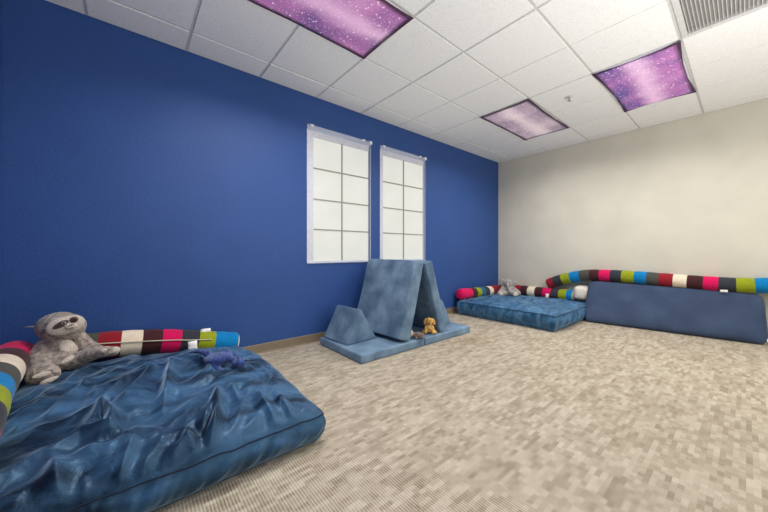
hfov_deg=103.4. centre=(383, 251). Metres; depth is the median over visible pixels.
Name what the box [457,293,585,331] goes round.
floor cushion
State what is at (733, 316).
pad
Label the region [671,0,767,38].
ceiling vent
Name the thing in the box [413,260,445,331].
cushion
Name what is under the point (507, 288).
elephant
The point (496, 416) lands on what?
floor
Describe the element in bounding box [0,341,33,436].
bolster
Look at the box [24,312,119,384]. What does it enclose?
plush sloth
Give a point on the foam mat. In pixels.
(382, 346)
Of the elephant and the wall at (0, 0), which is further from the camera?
the elephant
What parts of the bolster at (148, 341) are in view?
cord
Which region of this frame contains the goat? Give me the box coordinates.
[410,330,424,338]
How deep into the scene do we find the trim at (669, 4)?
2.65 m
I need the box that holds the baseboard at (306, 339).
[241,307,457,353]
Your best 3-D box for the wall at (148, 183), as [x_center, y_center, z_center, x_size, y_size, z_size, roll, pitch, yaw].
[-0.169,-0.429,3.964,6.292,2.868,0.140,0,0,-40]
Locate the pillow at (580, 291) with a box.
[574,285,587,299]
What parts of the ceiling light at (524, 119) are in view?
fixture frame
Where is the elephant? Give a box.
[497,279,520,296]
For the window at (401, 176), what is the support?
in the wall at (148, 183)
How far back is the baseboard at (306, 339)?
3.17 m
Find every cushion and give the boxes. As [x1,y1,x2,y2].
[0,346,325,511]
[358,259,422,340]
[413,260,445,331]
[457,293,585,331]
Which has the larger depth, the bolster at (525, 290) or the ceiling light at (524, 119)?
the bolster at (525, 290)
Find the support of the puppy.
on the foam mat
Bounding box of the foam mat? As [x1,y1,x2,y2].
[320,322,469,363]
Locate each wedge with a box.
[324,305,375,344]
[440,299,450,323]
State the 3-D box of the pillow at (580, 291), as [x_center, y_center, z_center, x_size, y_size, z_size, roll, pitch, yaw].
[3.037,0.629,4.654,0.225,0.209,0.196,0,0,-40]
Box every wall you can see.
[0,0,1,344]
[2,0,497,375]
[498,98,767,326]
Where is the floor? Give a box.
[152,312,767,511]
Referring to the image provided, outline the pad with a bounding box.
[585,281,767,343]
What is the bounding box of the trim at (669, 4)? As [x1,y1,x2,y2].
[48,0,767,159]
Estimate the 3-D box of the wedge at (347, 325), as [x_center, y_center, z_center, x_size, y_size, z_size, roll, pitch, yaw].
[-0.366,0.754,3.235,0.379,0.326,0.436,0,0,-43]
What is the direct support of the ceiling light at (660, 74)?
attached to the ceiling
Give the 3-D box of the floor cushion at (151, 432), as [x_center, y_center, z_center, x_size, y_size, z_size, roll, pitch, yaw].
[-1.343,0.823,1.735,1.501,0.355,1.601,0,0,-40]
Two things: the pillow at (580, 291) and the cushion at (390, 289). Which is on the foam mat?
the cushion at (390, 289)
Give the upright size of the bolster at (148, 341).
0.342 m
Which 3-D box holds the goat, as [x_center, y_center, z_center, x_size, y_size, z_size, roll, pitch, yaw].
[0.344,0.871,3.198,0.167,0.089,0.090,0,0,3]
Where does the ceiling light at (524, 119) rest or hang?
attached to the ceiling
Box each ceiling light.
[248,0,413,58]
[480,99,568,139]
[592,41,695,111]
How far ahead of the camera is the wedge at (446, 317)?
3.80 m
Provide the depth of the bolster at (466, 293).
5.05 m
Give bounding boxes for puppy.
[422,317,436,333]
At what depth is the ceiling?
2.67 m
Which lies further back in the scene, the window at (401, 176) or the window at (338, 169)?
the window at (401, 176)
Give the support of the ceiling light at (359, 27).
attached to the ceiling
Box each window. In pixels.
[307,124,371,262]
[380,145,426,259]
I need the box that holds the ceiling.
[46,0,767,162]
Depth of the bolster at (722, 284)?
3.90 m
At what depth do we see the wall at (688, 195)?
4.18 m
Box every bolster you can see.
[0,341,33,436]
[87,328,239,358]
[456,285,501,299]
[514,285,574,300]
[546,269,767,292]

